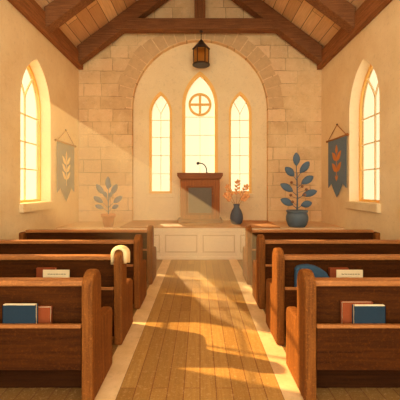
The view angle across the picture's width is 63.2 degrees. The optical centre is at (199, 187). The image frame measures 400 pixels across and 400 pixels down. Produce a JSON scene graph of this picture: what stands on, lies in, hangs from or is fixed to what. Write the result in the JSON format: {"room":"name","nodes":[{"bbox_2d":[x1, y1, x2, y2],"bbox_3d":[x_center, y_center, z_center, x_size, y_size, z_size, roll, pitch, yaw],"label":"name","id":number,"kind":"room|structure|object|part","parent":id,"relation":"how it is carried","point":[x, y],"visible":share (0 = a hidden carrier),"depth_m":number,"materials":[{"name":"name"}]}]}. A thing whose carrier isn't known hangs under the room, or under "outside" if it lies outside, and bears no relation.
{"room":"house of worship","nodes":[
{"label":"house of worship","id":0,"kind":"room"},
{"bbox_2d":[0,0,78,239],"bbox_3d":[-3.410,-1.000,3.925,0.320,5.200,10.250,0,0,0],"label":"wall","id":1,"kind":"structure","parent":0,"point":[21,43],"depth_m":6.16,"materials":[{"name":"paint"}]},
{"bbox_2d":[19,59,54,212],"bbox_3d":[-3.365,-1.066,6.480,0.370,3.028,1.266,0,0,0],"label":"window","id":2,"kind":"structure","parent":1,"relation":"in","point":[43,201],"depth_m":7.02,"materials":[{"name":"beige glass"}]},
{"bbox_3d":[-3.495,-1.138,6.480,0.070,2.852,1.186,0,0,0],"label":"frame","id":3,"kind":"part","parent":2,"relation":"part of","materials":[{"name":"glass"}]},
{"bbox_3d":[-3.345,0.366,6.480,0.330,0.164,1.266,0,0,0],"label":"sill","id":4,"kind":"part","parent":2,"relation":"part of","materials":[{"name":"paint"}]},
{"bbox_2d":[8,0,82,69],"bbox_3d":[-3.184,-3.355,3.749,0.128,0.390,9.898,0,0,0],"label":"trim","id":5,"kind":"structure","parent":1,"relation":"attached to","point":[30,9],"depth_m":6.56,"materials":[{"name":"brown wood"}]},
{"bbox_2d":[55,129,76,200],"bbox_3d":[-3.219,-0.547,7.825,0.062,1.735,1.190,0,0,0],"label":"banner","id":6,"kind":"object","parent":1,"relation":"attached to","point":[65,151],"visible":1,"depth_m":7.78,"materials":[{"name":"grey fabric"}]},
{"bbox_3d":[-3.218,-1.070,7.825,0.060,0.060,1.190,0,0,0],"label":"rod","id":7,"kind":"part","parent":6,"relation":"part of","materials":[{"name":"brown wood"}]},
{"bbox_2d":[0,260,399,399],"bbox_3d":[0.000,1.700,3.950,7.100,0.200,10.300,0,0,0],"label":"floor","id":8,"kind":"structure","parent":0,"point":[199,331],"depth_m":3.20,"materials":[{"name":"brown wood"}]},
{"bbox_2d":[0,269,111,399],"bbox_3d":[-1.905,1.113,2.670,2.230,0.975,0.560,0,0,0],"label":"pew","id":9,"kind":"object","parent":8,"relation":"on","point":[75,350],"visible":1,"depth_m":2.48,"materials":[{"name":"brown wood"}]},
{"bbox_2d":[2,303,37,323],"bbox_3d":[-1.352,1.009,2.445,0.250,0.272,0.036,0,0,0],"label":"book","id":10,"kind":"object","parent":9,"relation":"on","point":[12,313],"visible":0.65,"depth_m":2.43,"materials":[{"name":"blue paper"}]},
{"bbox_3d":[-1.905,0.955,2.533,2.054,0.430,0.035,0,0,0],"label":"backrest","id":11,"kind":"part","parent":9,"relation":"part of","materials":[{"name":"brown wood"}]},
{"bbox_3d":[-1.905,0.730,2.527,2.054,0.045,0.105,0,0,0],"label":"rail","id":12,"kind":"part","parent":9,"relation":"part of","materials":[{"name":"brown wood"}]},
{"bbox_2d":[38,306,51,323],"bbox_3d":[-1.238,1.026,2.486,0.200,0.238,0.036,0,0,0],"label":"book","id":13,"kind":"object","parent":9,"relation":"on","point":[44,312],"visible":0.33,"depth_m":2.47,"materials":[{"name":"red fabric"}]},
{"bbox_3d":[-0.834,1.113,2.670,0.088,0.975,0.560,0,0,0],"label":"panel","id":14,"kind":"part","parent":9,"relation":"part of","materials":[{"name":"brown wood"}]},
{"bbox_2d":[0,250,132,344],"bbox_3d":[-1.905,1.113,3.570,2.230,0.975,0.560,0,0,0],"label":"pew","id":15,"kind":"object","parent":8,"relation":"on","point":[116,288],"visible":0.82,"depth_m":3.42,"materials":[{"name":"brown wood"}]},
{"bbox_2d":[36,267,56,276],"bbox_3d":[-1.592,0.986,3.370,0.200,0.318,0.030,0,0,0],"label":"book","id":16,"kind":"object","parent":15,"relation":"on","point":[39,270],"visible":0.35,"depth_m":3.35,"materials":[{"name":"red paper"}]},
{"bbox_3d":[-1.905,0.730,3.428,2.054,0.045,0.105,0,0,0],"label":"rail","id":17,"kind":"part","parent":15,"relation":"part of","materials":[{"name":"brown wood"}]},
{"bbox_2d":[43,270,69,276],"bbox_3d":[-1.475,0.993,3.335,0.270,0.305,0.014,0,0,0],"label":"leaflet","id":18,"kind":"object","parent":15,"relation":"on","point":[46,273],"visible":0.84,"depth_m":3.33,"materials":[{"name":"paper"}]},
{"bbox_3d":[-1.905,0.955,3.433,2.054,0.430,0.035,0,0,0],"label":"backrest","id":19,"kind":"part","parent":15,"relation":"part of","materials":[{"name":"brown wood"}]},
{"bbox_2d":[111,245,129,264],"bbox_3d":[-0.834,0.699,3.413,0.196,0.196,0.165,0,0,0],"label":"draped cloth","id":20,"kind":"object","parent":15,"relation":"on","point":[126,252],"visible":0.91,"depth_m":3.33,"materials":[{"name":"white fabric"}]},
{"bbox_3d":[-0.834,1.113,3.570,0.088,0.975,0.560,0,0,0],"label":"panel","id":21,"kind":"part","parent":15,"relation":"part of","materials":[{"name":"brown wood"}]},
{"bbox_2d":[0,234,146,308],"bbox_3d":[-1.905,1.113,4.550,2.230,0.975,0.560,0,0,0],"label":"pew","id":22,"kind":"object","parent":8,"relation":"on","point":[137,267],"visible":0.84,"depth_m":4.39,"materials":[{"name":"brown wood"}]},
{"bbox_3d":[-1.905,0.730,4.407,2.054,0.045,0.105,0,0,0],"label":"rail","id":23,"kind":"part","parent":22,"relation":"part of","materials":[{"name":"brown wood"}]},
{"bbox_3d":[-1.905,0.955,4.412,2.054,0.430,0.035,0,0,0],"label":"backrest","id":24,"kind":"part","parent":22,"relation":"part of","materials":[{"name":"brown wood"}]},
{"bbox_3d":[-0.834,1.113,4.550,0.088,0.975,0.560,0,0,0],"label":"panel","id":25,"kind":"part","parent":22,"relation":"part of","materials":[{"name":"brown wood"}]},
{"bbox_2d":[19,225,155,284],"bbox_3d":[-1.905,1.113,5.640,2.230,0.975,0.560,0,0,0],"label":"pew","id":26,"kind":"object","parent":8,"relation":"on","point":[149,250],"visible":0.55,"depth_m":5.49,"materials":[{"name":"brown wood"}]},
{"bbox_3d":[-2.976,1.170,5.660,0.088,0.860,0.520,0,0,0],"label":"panel","id":27,"kind":"part","parent":26,"relation":"part of","materials":[{"name":"brown wood"}]},
{"bbox_3d":[-1.905,0.730,5.497,2.054,0.045,0.105,0,0,0],"label":"rail","id":28,"kind":"part","parent":26,"relation":"part of","materials":[{"name":"brown wood"}]},
{"bbox_3d":[-1.905,0.955,5.503,2.054,0.430,0.035,0,0,0],"label":"backrest","id":29,"kind":"part","parent":26,"relation":"part of","materials":[{"name":"brown wood"}]},
{"bbox_3d":[-0.834,1.113,5.640,0.088,0.975,0.560,0,0,0],"label":"panel","id":30,"kind":"part","parent":26,"relation":"part of","materials":[{"name":"brown wood"}]},
{"bbox_2d":[120,220,279,259],"bbox_3d":[0.000,1.231,7.965,3.580,0.738,1.450,0,0,0],"label":"platform","id":31,"kind":"object","parent":8,"relation":"on","point":[173,240],"visible":0.66,"depth_m":7.27,"materials":[{"name":"beige paint"}]},
{"bbox_3d":[-0.420,1.242,7.264,0.720,0.395,0.012,0,0,0],"label":"moulding","id":32,"kind":"part","parent":31,"relation":"part of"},
{"bbox_2d":[177,173,222,222],"bbox_3d":[0.000,0.244,8.240,1.120,1.235,0.600,0,0,0],"label":"pulpit","id":33,"kind":"object","parent":31,"relation":"on","point":[199,192],"visible":1,"depth_m":7.99,"materials":[{"name":"brown wood"}]},
{"bbox_3d":[0.000,0.302,7.989,0.670,0.720,0.022,0,0,0],"label":"panel frame","id":34,"kind":"part","parent":33,"relation":"part of","materials":[{"name":"brown wood"}]},
{"bbox_3d":[0.000,0.302,7.997,0.570,0.620,0.006,0,0,0],"label":"panel","id":35,"kind":"part","parent":33,"relation":"part of","materials":[{"name":"brown wood"}]},
{"bbox_3d":[0.000,0.941,7.259,3.570,0.086,0.022,0,0,0],"label":"cornice","id":36,"kind":"part","parent":31,"relation":"part of","materials":[{"name":"beige paint"}]},
{"bbox_3d":[0.420,1.242,7.264,0.720,0.395,0.012,0,0,0],"label":"moulding","id":37,"kind":"part","parent":31,"relation":"part of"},
{"bbox_2d":[230,204,242,223],"bbox_3d":[0.875,0.622,7.780,0.312,0.480,0.312,0,0,0],"label":"vase","id":38,"kind":"object","parent":31,"relation":"on","point":[236,216],"visible":1,"depth_m":7.67,"materials":[{"name":"ceramic"}]},
{"bbox_2d":[223,192,233,203],"bbox_3d":[0.704,0.423,7.739,0.318,0.678,0.055,0,0,-4],"label":"sprig","id":39,"kind":"object","parent":38,"relation":"in","point":[226,195],"visible":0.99,"depth_m":7.73,"materials":[{"name":"orange plant"}]},
{"bbox_2d":[225,184,234,202],"bbox_3d":[0.729,0.333,7.763,0.284,0.858,0.058,0,0,-5],"label":"sprig","id":40,"kind":"object","parent":38,"relation":"in","point":[227,186],"visible":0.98,"depth_m":7.76,"materials":[{"name":"orange plant"}]},
{"bbox_2d":[234,179,239,203],"bbox_3d":[0.891,0.274,7.752,0.147,0.976,0.066,0,0,0],"label":"sprig","id":41,"kind":"object","parent":38,"relation":"in","point":[237,182],"visible":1,"depth_m":7.75,"materials":[{"name":"orange plant"}]},
{"bbox_2d":[238,184,248,203],"bbox_3d":[1.031,0.330,7.763,0.303,0.864,0.050,0,0,5],"label":"sprig","id":42,"kind":"object","parent":38,"relation":"in","point":[246,186],"visible":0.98,"depth_m":7.76,"materials":[{"name":"orange plant"}]},
{"bbox_2d":[240,193,249,202],"bbox_3d":[1.042,0.437,7.740,0.309,0.650,0.049,0,0,5],"label":"sprig","id":43,"kind":"object","parent":38,"relation":"in","point":[246,196],"visible":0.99,"depth_m":7.73,"materials":[{"name":"orange plant"}]},
{"bbox_2d":[243,225,379,284],"bbox_3d":[1.890,1.113,5.640,2.230,0.975,0.560,0,0,0],"label":"pew","id":44,"kind":"object","parent":8,"relation":"on","point":[249,250],"visible":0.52,"depth_m":5.49,"materials":[{"name":"brown wood"}]},
{"bbox_3d":[0.819,1.113,5.640,0.088,0.975,0.560,0,0,0],"label":"panel","id":45,"kind":"part","parent":44,"relation":"part of","materials":[{"name":"brown wood"}]},
{"bbox_3d":[1.890,0.955,5.503,2.054,0.430,0.035,0,0,0],"label":"backrest","id":46,"kind":"part","parent":44,"relation":"part of","materials":[{"name":"brown wood"}]},
{"bbox_3d":[1.890,0.730,5.497,2.054,0.045,0.105,0,0,0],"label":"rail","id":47,"kind":"part","parent":44,"relation":"part of","materials":[{"name":"brown wood"}]},
{"bbox_3d":[2.961,1.170,5.660,0.088,0.860,0.520,0,0,0],"label":"panel","id":48,"kind":"part","parent":44,"relation":"part of","materials":[{"name":"brown wood"}]},
{"bbox_2d":[252,234,399,308],"bbox_3d":[1.890,1.113,4.550,2.230,0.975,0.560,0,0,0],"label":"pew","id":49,"kind":"object","parent":8,"relation":"on","point":[262,266],"visible":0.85,"depth_m":4.39,"materials":[{"name":"brown wood"}]},
{"bbox_3d":[0.819,1.113,4.550,0.088,0.975,0.560,0,0,0],"label":"panel","id":50,"kind":"part","parent":49,"relation":"part of","materials":[{"name":"brown wood"}]},
{"bbox_3d":[1.890,0.730,4.407,2.054,0.045,0.105,0,0,0],"label":"rail","id":51,"kind":"part","parent":49,"relation":"part of","materials":[{"name":"brown wood"}]},
{"bbox_3d":[1.890,0.955,4.412,2.054,0.430,0.035,0,0,0],"label":"backrest","id":52,"kind":"part","parent":49,"relation":"part of","materials":[{"name":"brown wood"}]},
{"bbox_2d":[266,248,399,344],"bbox_3d":[1.890,1.113,3.570,2.230,0.975,0.560,0,0,0],"label":"pew","id":53,"kind":"object","parent":8,"relation":"on","point":[281,293],"visible":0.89,"depth_m":3.42,"materials":[{"name":"brown wood"}]},
{"bbox_3d":[0.819,1.113,3.570,0.088,0.975,0.560,0,0,0],"label":"panel","id":54,"kind":"part","parent":53,"relation":"part of","materials":[{"name":"brown wood"}]},
{"bbox_2d":[294,264,328,286],"bbox_3d":[1.157,0.967,3.366,0.353,0.356,0.076,0,0,0],"label":"cushion","id":55,"kind":"object","parent":53,"relation":"on","point":[318,272],"visible":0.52,"depth_m":3.33,"materials":[{"name":"blue fabric"}]},
{"bbox_2d":[328,267,348,276],"bbox_3d":[1.437,0.986,3.370,0.200,0.318,0.030,0,0,0],"label":"book","id":56,"kind":"object","parent":53,"relation":"in","point":[331,270],"visible":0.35,"depth_m":3.35,"materials":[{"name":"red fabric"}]},
{"bbox_3d":[1.890,0.730,3.428,2.054,0.045,0.105,0,0,0],"label":"rail","id":57,"kind":"part","parent":53,"relation":"part of","materials":[{"name":"brown wood"}]},
{"bbox_3d":[1.890,0.955,3.433,2.054,0.430,0.035,0,0,0],"label":"backrest","id":58,"kind":"part","parent":53,"relation":"part of","materials":[{"name":"brown wood"}]},
{"bbox_2d":[336,270,362,276],"bbox_3d":[1.535,0.993,3.335,0.270,0.305,0.014,0,0,0],"label":"leaflet","id":59,"kind":"object","parent":53,"relation":"on","point":[339,273],"visible":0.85,"depth_m":3.33,"materials":[{"name":"paper"}]},
{"bbox_2d":[286,269,399,399],"bbox_3d":[1.890,1.113,2.670,2.230,0.975,0.560,0,0,0],"label":"pew","id":60,"kind":"object","parent":8,"relation":"on","point":[322,352],"visible":1,"depth_m":2.48,"materials":[{"name":"brown wood"}]},
{"bbox_3d":[0.819,1.113,2.670,0.088,0.975,0.560,0,0,0],"label":"panel","id":61,"kind":"part","parent":60,"relation":"part of","materials":[{"name":"brown wood"}]},
{"bbox_2d":[340,301,372,323],"bbox_3d":[1.200,1.007,2.486,0.235,0.276,0.036,0,0,0],"label":"book","id":62,"kind":"object","parent":60,"relation":"on","point":[345,306],"visible":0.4,"depth_m":2.47,"materials":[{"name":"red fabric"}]},
{"bbox_3d":[1.890,0.730,2.527,2.054,0.045,0.105,0,0,0],"label":"rail","id":63,"kind":"part","parent":60,"relation":"part of","materials":[{"name":"brown wood"}]},
{"bbox_3d":[1.890,0.955,2.533,2.054,0.430,0.035,0,0,0],"label":"backrest","id":64,"kind":"part","parent":60,"relation":"part of","materials":[{"name":"brown wood"}]},
{"bbox_2d":[352,304,385,323],"bbox_3d":[1.270,1.012,2.445,0.235,0.266,0.036,0,0,0],"label":"book","id":65,"kind":"object","parent":60,"relation":"on","point":[361,313],"visible":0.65,"depth_m":2.43,"materials":[{"name":"blue fabric"}]},
{"bbox_2d":[79,0,320,220],"bbox_3d":[0.000,-2.344,8.780,7.140,7.888,0.160,0,0,0],"label":"wall","id":66,"kind":"structure","parent":0,"point":[105,130],"depth_m":8.70,"materials":[{"name":"stone"}]},
{"bbox_2d":[114,33,283,106],"bbox_3d":[-0.027,-3.278,8.701,4.538,2.235,0.018,0,0,0],"label":"trim","id":67,"kind":"structure","parent":66,"relation":"attached to","point":[123,80],"depth_m":8.69,"materials":[{"name":"stone"}]},
{"bbox_2d":[133,42,266,219],"bbox_3d":[0.000,-1.450,9.030,4.600,5.700,0.339,0,0,0],"label":"wall niche","id":68,"kind":"object","parent":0,"point":[229,74],"visible":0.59,"depth_m":8.86,"materials":[{"name":"paint"}]},
{"bbox_2d":[147,91,173,197],"bbox_3d":[-1.075,-1.185,8.885,0.744,2.890,0.170,0,0,0],"label":"window","id":69,"kind":"structure","parent":68,"relation":"attached to","point":[152,194],"depth_m":8.85,"materials":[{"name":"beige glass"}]},
{"bbox_3d":[-1.075,0.203,8.875,0.744,0.114,0.150,0,0,0],"label":"sill","id":70,"kind":"part","parent":69,"relation":"part of","materials":[{"name":"paint"}]},
{"bbox_2d":[182,72,217,172],"bbox_3d":[0.000,-1.470,8.890,1.070,3.420,0.160,0,0,0],"label":"window","id":71,"kind":"structure","parent":68,"relation":"attached to","point":[199,74],"depth_m":8.85,"materials":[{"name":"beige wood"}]},
{"bbox_2d":[229,92,253,197],"bbox_3d":[1.095,-1.185,8.885,0.744,2.890,0.170,0,0,0],"label":"window","id":72,"kind":"structure","parent":68,"relation":"attached to","point":[241,94],"depth_m":8.85,"materials":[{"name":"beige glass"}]},
{"bbox_3d":[1.095,0.203,8.875,0.744,0.114,0.150,0,0,0],"label":"sill","id":73,"kind":"part","parent":72,"relation":"part of","materials":[{"name":"paint"}]},
{"bbox_2d":[35,0,364,47],"bbox_3d":[0.000,-4.763,3.940,7.200,2.850,10.280,0,0,0],"label":"ceiling","id":74,"kind":"structure","parent":0,"point":[98,13],"depth_m":7.88,"materials":[{"name":"brown wood"}]},
{"bbox_2d":[77,0,322,64],"bbox_3d":[0.000,-4.616,8.455,6.300,2.793,0.290,0,0,0],"label":"roof truss","id":75,"kind":"object","parent":74,"relation":"attached to","point":[133,19],"visible":0.97,"depth_m":8.34,"materials":[{"name":"brown wood"}]},
{"bbox_3d":[0.000,-4.999,8.445,0.280,1.298,0.170,0,0,0],"label":"king post","id":76,"kind":"part","parent":75,"relation":"part of","materials":[{"name":"brown wood"}]},
{"bbox_2d":[192,30,209,68],"bbox_3d":[0.030,-3.613,8.410,0.470,0.896,0.450,0,0,0],"label":"lantern","id":77,"kind":"object","parent":75,"relation":"hanging from","point":[200,47],"visible":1,"depth_m":8.34,"materials":[{"name":"black metal"}]},
{"bbox_3d":[0.029,-3.409,8.410,0.433,0.389,0.376,0,0,0],"label":"frame","id":78,"kind":"part","parent":77,"relation":"part of","materials":[{"name":"black metal"}]},
{"bbox_2d":[44,0,355,32],"bbox_3d":[0.000,-4.616,6.675,6.300,2.793,0.290,0,0,0],"label":"roof truss","id":79,"kind":"object","parent":74,"relation":"attached to","point":[57,12],"visible":0.92,"depth_m":6.56,"materials":[{"name":"brown wood"}]},
{"bbox_2d":[55,221,344,228],"bbox_3d":[0.000,1.248,8.080,6.500,0.704,1.560,0,0,0],"label":"floor","id":80,"kind":"structure","parent":0,"point":[80,224],"depth_m":7.77,"materials":[{"name":"wood"}]},
{"bbox_2d":[94,177,121,226],"bbox_3d":[-2.126,0.316,7.496,0.630,1.161,0.340,0,0,-18],"label":"potted plant","id":81,"kind":"object","parent":80,"relation":"on","point":[108,218],"visible":1,"depth_m":7.45,"materials":[{"name":"grey plant"}]},
{"bbox_3d":[-2.115,0.306,7.495,0.256,0.660,0.037,0,0,0],"label":"stem","id":82,"kind":"part","parent":81,"relation":"part of","materials":[{"name":"grey plant"}]},
{"bbox_3d":[-2.115,0.746,7.500,0.340,0.300,0.340,0,0,0],"label":"pot","id":83,"kind":"part","parent":81,"relation":"part of","materials":[{"name":"ceramic"}]},
{"bbox_2d":[280,153,316,227],"bbox_3d":[2.252,0.040,7.425,0.593,1.712,0.628,0,0,-45],"label":"potted plant","id":84,"kind":"object","parent":80,"relation":"on","point":[295,218],"visible":1,"depth_m":7.43,"materials":[{"name":"blue plant"}]},
{"bbox_3d":[2.240,0.704,7.500,0.504,0.385,0.504,0,0,0],"label":"pot","id":85,"kind":"part","parent":84,"relation":"part of","materials":[{"name":"blue ceramic"}]},
{"bbox_3d":[2.260,0.001,7.483,0.364,1.131,0.074,0,0,0],"label":"stem","id":86,"kind":"part","parent":84,"relation":"part of","materials":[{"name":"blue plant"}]},
{"bbox_2d":[321,0,399,239],"bbox_3d":[3.410,-1.000,3.925,0.320,5.200,10.250,0,0,0],"label":"wall","id":87,"kind":"structure","parent":0,"point":[378,43],"depth_m":6.09,"materials":[{"name":"paint"}]},
{"bbox_2d":[326,124,348,196],"bbox_3d":[3.219,-0.647,7.660,0.062,1.735,1.200,0,0,0],"label":"banner","id":88,"kind":"object","parent":87,"relation":"attached to","point":[336,146],"visible":1,"depth_m":7.61,"materials":[{"name":"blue fabric"}]},
{"bbox_3d":[3.218,-1.170,7.660,0.060,0.060,1.200,0,0,0],"label":"rod","id":89,"kind":"part","parent":88,"relation":"part of","materials":[{"name":"brown wood"}]},
{"bbox_2d":[317,0,391,69],"bbox_3d":[3.184,-3.355,3.749,0.128,0.390,9.898,0,0,0],"label":"trim","id":90,"kind":"structure","parent":87,"relation":"attached to","point":[369,9],"depth_m":6.56,"materials":[{"name":"brown wood"}]},
{"bbox_2d":[345,59,380,212],"bbox_3d":[3.365,-1.066,6.480,0.370,3.028,1.266,0,0,0],"label":"window","id":91,"kind":"structure","parent":87,"relation":"in","point":[356,201],"depth_m":7.02,"materials":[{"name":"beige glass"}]},
{"bbox_3d":[3.345,0.366,6.480,0.330,0.164,1.266,0,0,0],"label":"sill","id":92,"kind":"part","parent":91,"relation":"part of","materials":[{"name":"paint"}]},
{"bbox_3d":[3.495,-1.138,6.480,0.070,2.852,1.186,0,0,0],"label":"frame","id":93,"kind":"part","parent":91,"relation":"part of","materials":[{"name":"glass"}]}
]}

